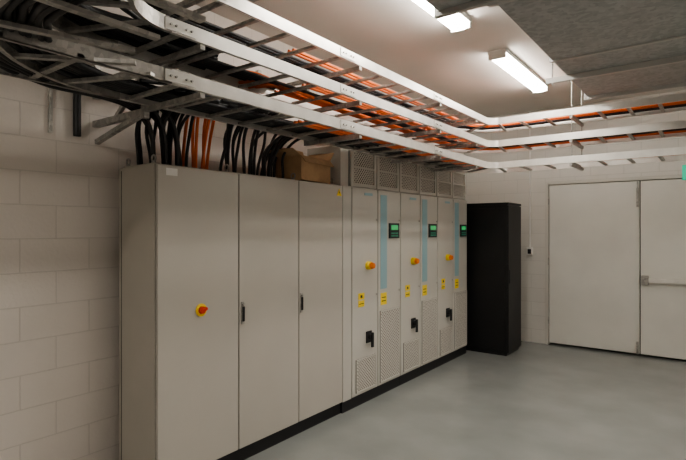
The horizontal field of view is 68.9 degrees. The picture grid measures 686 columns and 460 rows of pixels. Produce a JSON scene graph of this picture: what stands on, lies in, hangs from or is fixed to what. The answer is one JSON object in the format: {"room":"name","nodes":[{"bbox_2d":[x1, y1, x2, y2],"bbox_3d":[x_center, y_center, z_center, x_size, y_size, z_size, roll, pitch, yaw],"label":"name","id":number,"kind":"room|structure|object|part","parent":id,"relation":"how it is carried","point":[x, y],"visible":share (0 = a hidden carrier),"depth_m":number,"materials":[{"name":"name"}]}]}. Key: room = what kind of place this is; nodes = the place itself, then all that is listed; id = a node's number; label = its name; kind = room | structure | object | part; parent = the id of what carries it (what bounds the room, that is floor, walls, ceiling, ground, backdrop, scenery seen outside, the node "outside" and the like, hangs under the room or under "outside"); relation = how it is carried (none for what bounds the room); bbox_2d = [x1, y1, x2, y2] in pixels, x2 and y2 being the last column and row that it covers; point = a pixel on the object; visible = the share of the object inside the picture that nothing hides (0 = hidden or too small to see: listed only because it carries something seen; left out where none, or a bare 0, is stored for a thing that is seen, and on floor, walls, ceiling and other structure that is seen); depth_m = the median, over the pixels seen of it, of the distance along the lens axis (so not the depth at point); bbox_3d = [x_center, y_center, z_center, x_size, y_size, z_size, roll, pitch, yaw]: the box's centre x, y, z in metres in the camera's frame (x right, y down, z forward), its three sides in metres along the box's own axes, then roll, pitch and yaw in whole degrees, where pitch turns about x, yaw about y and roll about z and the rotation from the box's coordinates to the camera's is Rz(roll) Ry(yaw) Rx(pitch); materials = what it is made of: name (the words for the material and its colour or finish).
{"room":"electrical room","nodes":[
{"label":"electrical room","id":0,"kind":"room"},
{"bbox_2d":[0,0,463,459],"bbox_3d":[-1.195,-0.050,3.990,0.200,3.400,10.550,0,0,37],"label":"wall","id":1,"kind":"structure","parent":0,"point":[59,190],"depth_m":3.11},
{"bbox_2d":[48,28,52,132],"bbox_3d":[-1.776,-1.070,3.032,0.020,0.960,0.020,0,0,37],"label":"strut","id":2,"kind":"object","parent":1,"relation":"attached to","point":[50,91],"depth_m":3.02,"materials":[{"name":"grey metal"}]},
{"bbox_2d":[73,93,80,136],"bbox_3d":[-1.670,-1.170,3.140,0.044,1.160,0.044,0,0,14],"label":"conduit pipe","id":3,"kind":"object","parent":1,"relation":"attached to","point":[76,97],"visible":0.35,"depth_m":3.12,"materials":[{"name":"black plastic"}]},
{"bbox_2d":[92,0,204,144],"bbox_3d":[-1.169,-0.978,2.927,1.115,0.844,0.040,0,0,37],"label":"support bracket","id":4,"kind":"object","parent":1,"relation":"attached to","point":[127,119],"visible":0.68,"depth_m":2.85,"materials":[{"name":"grey metal"}]},
{"bbox_2d":[0,0,685,172],"bbox_3d":[1.605,-0.807,2.334,5.032,0.249,6.860,0,0,37],"label":"cable tray","id":5,"kind":"object","parent":4,"relation":"on","point":[70,49],"visible":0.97,"depth_m":2.69,"materials":[{"name":"metal"}]},
{"bbox_2d":[0,52,179,165],"bbox_3d":[-0.457,-0.609,1.298,1.140,0.419,4.232,0,0,-33],"label":"power cables","id":6,"kind":"object","parent":5,"relation":"on","point":[6,64],"visible":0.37,"depth_m":2.98,"materials":[{"name":"black plastic"}]},
{"bbox_2d":[3,2,293,122],"bbox_3d":[0.002,-0.782,3.033,2.665,0.035,6.160,0,0,2],"label":"power cables","id":7,"kind":"object","parent":5,"relation":"on","point":[15,11],"visible":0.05,"depth_m":2.67,"materials":[{"name":"black plastic"}]},
{"bbox_2d":[0,0,469,169],"bbox_3d":[0.056,-0.756,3.124,2.782,0.035,6.332,0,0,3],"label":"power cables","id":8,"kind":"object","parent":5,"relation":"on","point":[41,11],"visible":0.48,"depth_m":2.40,"materials":[{"name":"black plastic"}]},
{"bbox_2d":[293,120,685,168],"bbox_3d":[2.574,-0.754,3.422,4.801,0.031,3.366,0,0,37],"label":"power cables","id":9,"kind":"object","parent":5,"relation":"on","point":[313,126],"visible":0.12,"depth_m":4.11,"materials":[{"name":"orange plastic"}]},
{"bbox_2d":[255,66,361,145],"bbox_3d":[-0.311,-1.041,4.071,1.115,0.718,0.040,0,0,37],"label":"support bracket","id":10,"kind":"object","parent":1,"relation":"attached to","point":[357,68],"visible":0.53,"depth_m":3.86,"materials":[{"name":"grey metal"}]},
{"bbox_2d":[29,0,685,152],"bbox_3d":[1.966,-1.062,2.813,5.030,0.259,5.660,0,0,37],"label":"cable tray","id":11,"kind":"object","parent":10,"relation":"on","point":[148,15],"visible":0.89,"depth_m":3.39,"materials":[{"name":"metal"}]},
{"bbox_2d":[84,5,218,69],"bbox_3d":[-0.514,-1.051,1.574,1.063,0.097,3.105,0,0,-29],"label":"power cables","id":12,"kind":"object","parent":11,"relation":"on","point":[180,42],"visible":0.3,"depth_m":2.78,"materials":[{"name":"black plastic"}]},
{"bbox_2d":[63,12,275,89],"bbox_3d":[-0.274,-1.033,1.486,1.506,0.037,4.110,0,0,-25],"label":"power cables","id":13,"kind":"object","parent":11,"relation":"on","point":[79,20],"visible":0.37,"depth_m":2.66,"materials":[{"name":"black plastic"}]},
{"bbox_2d":[79,0,685,147],"bbox_3d":[2.019,-1.005,2.733,4.852,0.033,5.239,0,0,37],"label":"power cables","id":14,"kind":"object","parent":11,"relation":"on","point":[166,46],"visible":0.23,"depth_m":3.30,"materials":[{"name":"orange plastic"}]},
{"bbox_2d":[274,83,685,150],"bbox_3d":[2.557,-1.004,3.556,4.991,0.032,3.552,0,0,37],"label":"power cables","id":15,"kind":"object","parent":11,"relation":"on","point":[317,89],"visible":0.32,"depth_m":4.68,"materials":[{"name":"orange plastic"}]},
{"bbox_2d":[348,103,440,163],"bbox_3d":[0.499,-1.041,5.151,1.115,0.718,0.040,0,0,37],"label":"support bracket","id":16,"kind":"object","parent":1,"relation":"attached to","point":[435,104],"visible":0.44,"depth_m":4.93,"materials":[{"name":"grey metal"}]},
{"bbox_2d":[422,119,476,171],"bbox_3d":[1.039,-1.041,5.871,1.115,0.718,0.040,0,0,37],"label":"support bracket","id":17,"kind":"object","parent":1,"relation":"attached to","point":[475,120],"visible":0.45,"depth_m":5.65,"materials":[{"name":"grey metal"}]},
{"bbox_2d":[196,0,685,118],"bbox_3d":[1.465,-1.800,1.995,6.850,0.100,10.550,0,0,37],"label":"ceiling","id":18,"kind":"structure","parent":0,"point":[401,37],"depth_m":4.82,"materials":[{"name":"paint"}]},
{"bbox_2d":[121,0,685,132],"bbox_3d":[1.966,-1.471,2.813,5.030,0.556,5.660,0,0,37],"label":"cable tray","id":19,"kind":"object","parent":18,"relation":"hanging from","point":[257,14],"visible":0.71,"depth_m":4.46,"materials":[{"name":"metal"}]},
{"bbox_2d":[127,0,685,129],"bbox_3d":[1.960,-1.264,2.777,5.004,0.030,5.535,0,0,37],"label":"power cables","id":20,"kind":"object","parent":19,"relation":"on","point":[207,26],"visible":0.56,"depth_m":4.03,"materials":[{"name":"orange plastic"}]},
{"bbox_2d":[287,48,685,127],"bbox_3d":[2.566,-1.264,3.454,4.854,0.031,3.423,0,0,37],"label":"power cables","id":21,"kind":"object","parent":19,"relation":"on","point":[304,56],"visible":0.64,"depth_m":4.98,"materials":[{"name":"orange plastic"}]},
{"bbox_2d":[412,0,433,15],"bbox_3d":[0.630,-1.708,3.734,0.073,0.085,0.322,0,0,37],"label":"fluorescent ceiling light","id":22,"kind":"object","parent":18,"relation":"attached to","point":[425,5],"depth_m":3.72,"materials":[{"name":"white plastic"}]},
{"bbox_2d":[438,12,471,33],"bbox_3d":[0.925,-1.708,4.027,0.246,0.085,0.339,0,0,37],"label":"fluorescent ceiling light","id":23,"kind":"object","parent":18,"relation":"attached to","point":[458,22],"depth_m":4.05,"materials":[{"name":"white plastic"}]},
{"bbox_2d":[488,48,547,93],"bbox_3d":[1.942,-1.708,5.456,0.180,0.085,1.500,0,0,37],"label":"fluorescent ceiling light","id":24,"kind":"object","parent":18,"relation":"attached to","point":[504,58],"visible":0.97,"depth_m":5.25,"materials":[{"name":"white plastic"}]},
{"bbox_2d":[425,0,685,99],"bbox_3d":[1.316,-1.515,2.213,2.450,0.470,5.920,0,0,37],"label":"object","id":25,"kind":"structure","parent":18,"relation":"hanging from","point":[607,48],"depth_m":3.46,"materials":[{"name":"grey concrete"}]},
{"bbox_2d":[245,341,685,459],"bbox_3d":[1.465,1.700,1.995,6.850,0.100,10.550,0,0,37],"label":"floor","id":26,"kind":"structure","parent":0,"point":[537,401],"depth_m":4.50,"materials":[{"name":"grey concrete"}]},
{"bbox_2d":[119,154,341,459],"bbox_3d":[-0.715,0.591,3.856,0.469,2.118,1.858,0,0,37],"label":"tall cabinet","id":27,"kind":"object","parent":26,"relation":"on","point":[230,283],"visible":0.95,"depth_m":3.40,"materials":[{"name":"metal"}]},
{"bbox_2d":[135,78,210,166],"bbox_3d":[-1.023,-0.642,3.088,0.482,0.485,0.798,0,0,-24],"label":"cables","id":28,"kind":"object","parent":27,"relation":"on","point":[175,115],"visible":0.29,"depth_m":3.25,"materials":[{"name":"black plastic"}]},
{"bbox_3d":[-0.930,0.573,3.260,0.020,1.938,0.633,0,0,37],"label":"door","id":29,"kind":"part","parent":27,"relation":"part of","materials":[{"name":"grey paint"}]},
{"bbox_2d":[196,303,207,316],"bbox_3d":[-0.908,0.520,3.240,0.039,0.084,0.084,0,0,37],"label":"switch","id":30,"kind":"object","parent":27,"relation":"attached to","point":[201,308],"depth_m":3.24,"materials":[{"name":"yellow plastic"}]},
{"bbox_3d":[-0.742,-0.406,3.878,0.360,0.012,1.816,0,0,37],"label":"roof trim","id":31,"kind":"part","parent":27,"relation":"part of","materials":[{"name":"paint"}]},
{"bbox_3d":[-0.703,0.585,3.530,0.020,0.160,0.028,0,0,37],"label":"swing handle","id":32,"kind":"part","parent":27,"relation":"part of","materials":[{"name":"black plastic"}]},
{"bbox_2d":[211,99,278,174],"bbox_3d":[-0.655,-0.642,3.459,0.546,0.485,0.953,0,0,-2],"label":"cables","id":33,"kind":"object","parent":27,"relation":"on","point":[227,135],"visible":0.46,"depth_m":3.75,"materials":[{"name":"black plastic"}]},
{"bbox_2d":[182,70,334,168],"bbox_3d":[-0.547,-0.742,3.584,1.167,0.684,0.494,0,0,-19],"label":"cables","id":34,"kind":"object","parent":27,"relation":"on","point":[194,149],"visible":0.45,"depth_m":3.52,"materials":[{"name":"orange plastic"}]},
{"bbox_3d":[-0.550,0.573,3.767,0.020,1.938,0.620,0,0,37],"label":"door","id":35,"kind":"part","parent":27,"relation":"part of","materials":[{"name":"grey paint"}]},
{"bbox_2d":[270,147,333,183],"bbox_3d":[-0.350,-0.562,4.280,0.348,0.306,0.617,0,0,31],"label":"cardboard box","id":36,"kind":"object","parent":27,"relation":"on","point":[313,168],"visible":0.74,"depth_m":4.14,"materials":[{"name":"brown cardboard"}]},
{"bbox_3d":[-0.330,0.585,4.027,0.020,0.160,0.028,0,0,37],"label":"swing handle","id":37,"kind":"part","parent":27,"relation":"part of","materials":[{"name":"black plastic"}]},
{"bbox_2d":[253,131,382,177],"bbox_3d":[-0.144,-0.621,4.123,1.225,0.443,0.508,0,0,-26],"label":"cables","id":38,"kind":"object","parent":27,"relation":"on","point":[280,141],"visible":0.42,"depth_m":4.01,"materials":[{"name":"black plastic"}]},
{"bbox_3d":[-0.185,0.573,4.253,0.020,1.938,0.579,0,0,37],"label":"door","id":39,"kind":"part","parent":27,"relation":"part of","materials":[{"name":"grey paint"}]},
{"bbox_2d":[307,146,399,412],"bbox_3d":[0.163,0.440,4.997,0.505,2.420,1.011,0,0,37],"label":"tall cabinet","id":40,"kind":"object","parent":26,"relation":"on","point":[369,183],"visible":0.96,"depth_m":4.82,"materials":[{"name":"grey metal"}]},
{"bbox_2d":[307,146,375,188],"bbox_3d":[-0.003,-0.586,4.848,0.417,0.369,0.561,0,0,37],"label":"exhaust hood","id":41,"kind":"object","parent":40,"relation":"attached to","point":[351,169],"depth_m":4.64,"materials":[{"name":"grey paint"}]},
{"bbox_3d":[0.207,0.575,4.774,0.018,1.940,0.427,0,0,37],"label":"door","id":42,"kind":"part","parent":40,"relation":"part of","materials":[{"name":"grey paint"}]},
{"bbox_3d":[0.268,1.045,4.792,0.058,0.150,0.090,0,0,37],"label":"rotary handle","id":43,"kind":"part","parent":40,"relation":"part of","materials":[{"name":"black plastic"}]},
{"bbox_2d":[375,156,398,191],"bbox_3d":[0.297,-0.586,5.248,0.417,0.369,0.439,0,0,37],"label":"exhaust hood","id":44,"kind":"object","parent":40,"relation":"attached to","point":[386,173],"depth_m":5.11,"materials":[{"name":"grey paint"}]},
{"bbox_3d":[0.470,0.575,5.125,0.018,1.940,0.427,0,0,37],"label":"door","id":45,"kind":"part","parent":40,"relation":"part of","materials":[{"name":"grey paint"}]},
{"bbox_3d":[0.530,0.007,5.175,0.018,0.155,0.190,0,0,37],"label":"operator panel","id":46,"kind":"part","parent":40,"relation":"part of","materials":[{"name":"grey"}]},
{"bbox_2d":[399,162,436,385],"bbox_3d":[0.729,0.440,5.750,0.505,2.420,0.883,0,0,37],"label":"tall cabinet","id":47,"kind":"object","parent":26,"relation":"on","point":[417,183],"visible":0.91,"depth_m":5.59,"materials":[{"name":"grey metal"}]},
{"bbox_2d":[399,162,418,193],"bbox_3d":[0.560,-0.586,5.599,0.417,0.369,0.439,0,0,37],"label":"exhaust hood","id":48,"kind":"object","parent":47,"relation":"attached to","point":[408,172],"depth_m":5.49,"materials":[{"name":"grey paint"}]},
{"bbox_3d":[0.734,0.575,5.477,0.018,1.940,0.427,0,0,37],"label":"door","id":49,"kind":"part","parent":47,"relation":"part of","materials":[{"name":"grey paint"}]},
{"bbox_3d":[0.794,1.045,5.494,0.058,0.150,0.090,0,0,37],"label":"rotary handle","id":50,"kind":"part","parent":47,"relation":"part of","materials":[{"name":"black plastic"}]},
{"bbox_2d":[417,165,435,196],"bbox_3d":[0.824,-0.586,5.950,0.417,0.369,0.439,0,0,37],"label":"exhaust hood","id":51,"kind":"object","parent":47,"relation":"attached to","point":[426,178],"depth_m":5.83,"materials":[{"name":"grey paint"}]},
{"bbox_3d":[0.997,0.575,5.828,0.018,1.940,0.427,0,0,37],"label":"door","id":52,"kind":"part","parent":47,"relation":"part of","materials":[{"name":"grey paint"}]},
{"bbox_3d":[1.057,0.007,5.877,0.018,0.155,0.190,0,0,37],"label":"operator panel","id":53,"kind":"part","parent":47,"relation":"part of","materials":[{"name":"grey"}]},
{"bbox_2d":[435,171,466,366],"bbox_3d":[1.255,0.440,6.453,0.505,2.420,0.883,0,0,37],"label":"tall cabinet","id":54,"kind":"object","parent":26,"relation":"on","point":[450,186],"visible":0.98,"depth_m":6.31,"materials":[{"name":"grey metal"}]},
{"bbox_2d":[435,171,451,197],"bbox_3d":[1.087,-0.586,6.302,0.417,0.369,0.439,0,0,37],"label":"exhaust hood","id":55,"kind":"object","parent":54,"relation":"attached to","point":[443,178],"depth_m":6.19,"materials":[{"name":"grey paint"}]},
{"bbox_3d":[1.260,0.575,6.179,0.018,1.940,0.427,0,0,37],"label":"door","id":56,"kind":"part","parent":54,"relation":"part of","materials":[{"name":"grey paint"}]},
{"bbox_3d":[1.321,1.045,6.197,0.058,0.150,0.090,0,0,37],"label":"rotary handle","id":57,"kind":"part","parent":54,"relation":"part of","materials":[{"name":"black plastic"}]},
{"bbox_2d":[451,172,465,199],"bbox_3d":[1.350,-0.586,6.653,0.417,0.369,0.439,0,0,37],"label":"exhaust hood","id":58,"kind":"object","parent":54,"relation":"attached to","point":[458,180],"depth_m":6.54,"materials":[{"name":"grey paint"}]},
{"bbox_3d":[1.524,0.575,6.530,0.018,1.940,0.427,0,0,37],"label":"door","id":59,"kind":"part","parent":54,"relation":"part of","materials":[{"name":"grey paint"}]},
{"bbox_3d":[1.584,0.007,6.580,0.018,0.155,0.190,0,0,37],"label":"operator panel","id":60,"kind":"part","parent":54,"relation":"part of","materials":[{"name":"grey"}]},
{"bbox_2d":[466,202,520,355],"bbox_3d":[1.993,0.645,6.948,0.812,2.010,0.532,0,0,37],"label":"rack","id":61,"kind":"object","parent":26,"relation":"on","point":[493,229],"visible":0.75,"depth_m":6.67,"materials":[{"name":"black metal"}]},
{"bbox_3d":[2.306,0.640,6.714,0.032,1.920,0.518,0,0,37],"label":"door","id":62,"kind":"part","parent":61,"relation":"part of","materials":[{"name":"black plastic"}]},
{"bbox_2d":[464,90,685,343],"bbox_3d":[4.570,-0.050,6.135,6.450,3.400,0.200,0,0,37],"label":"wall","id":63,"kind":"structure","parent":0,"point":[512,187],"depth_m":7.28,"materials":[{"name":"white paint"}]},
{"bbox_2d":[529,111,530,246],"bbox_3d":[2.751,-0.750,7.359,0.018,2.000,0.018,0,0,37],"label":"conduit","id":64,"kind":"object","parent":63,"relation":"attached to","point":[529,111],"visible":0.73,"depth_m":7.36,"materials":[{"name":"white plastic"}]},
{"bbox_2d":[527,247,532,254],"bbox_3d":[2.745,0.310,7.352,0.080,0.120,0.042,0,0,37],"label":"light switch","id":65,"kind":"object","parent":63,"relation":"attached to","point":[529,249],"visible":1,"depth_m":7.33,"materials":[{"name":"white plastic"}]},
{"bbox_2d":[549,181,639,353],"bbox_3d":[3.420,0.489,6.866,1.125,2.261,0.110,0,0,37],"label":"leaf","id":66,"kind":"object","parent":63,"relation":"attached to","point":[594,228],"visible":1,"depth_m":6.85,"materials":[{"name":"paint"}]},
{"bbox_2d":[545,174,685,360],"bbox_3d":[3.920,0.477,6.577,2.380,2.345,0.152,0,0,37],"label":"frame","id":67,"kind":"object","parent":63,"relation":"attached to","point":[663,177],"visible":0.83,"depth_m":7.04,"materials":[{"name":"grey paint"}]},
{"bbox_2d":[641,179,685,359],"bbox_3d":[4.353,0.489,6.207,1.135,2.261,0.045,0,0,37],"label":"leaf","id":68,"kind":"object","parent":63,"relation":"attached to","point":[663,202],"visible":1,"depth_m":6.38,"materials":[{"name":"paint"}]},
{"bbox_2d":[641,275,685,284],"bbox_3d":[4.316,0.650,6.167,1.095,0.120,0.065,0,0,37],"label":"bar","id":69,"kind":"object","parent":68,"relation":"attached to","point":[645,280],"visible":1,"depth_m":6.35,"materials":[{"name":"metal"}]},
{"bbox_2d":[682,165,685,179],"bbox_3d":[3.343,-0.592,4.615,0.350,0.244,0.044,0,0,37],"label":"exit sign","id":70,"kind":"object","parent":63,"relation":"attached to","point":[683,166],"visible":1,"depth_m":4.70,"materials":[{"name":"teal plastic"}]}
]}

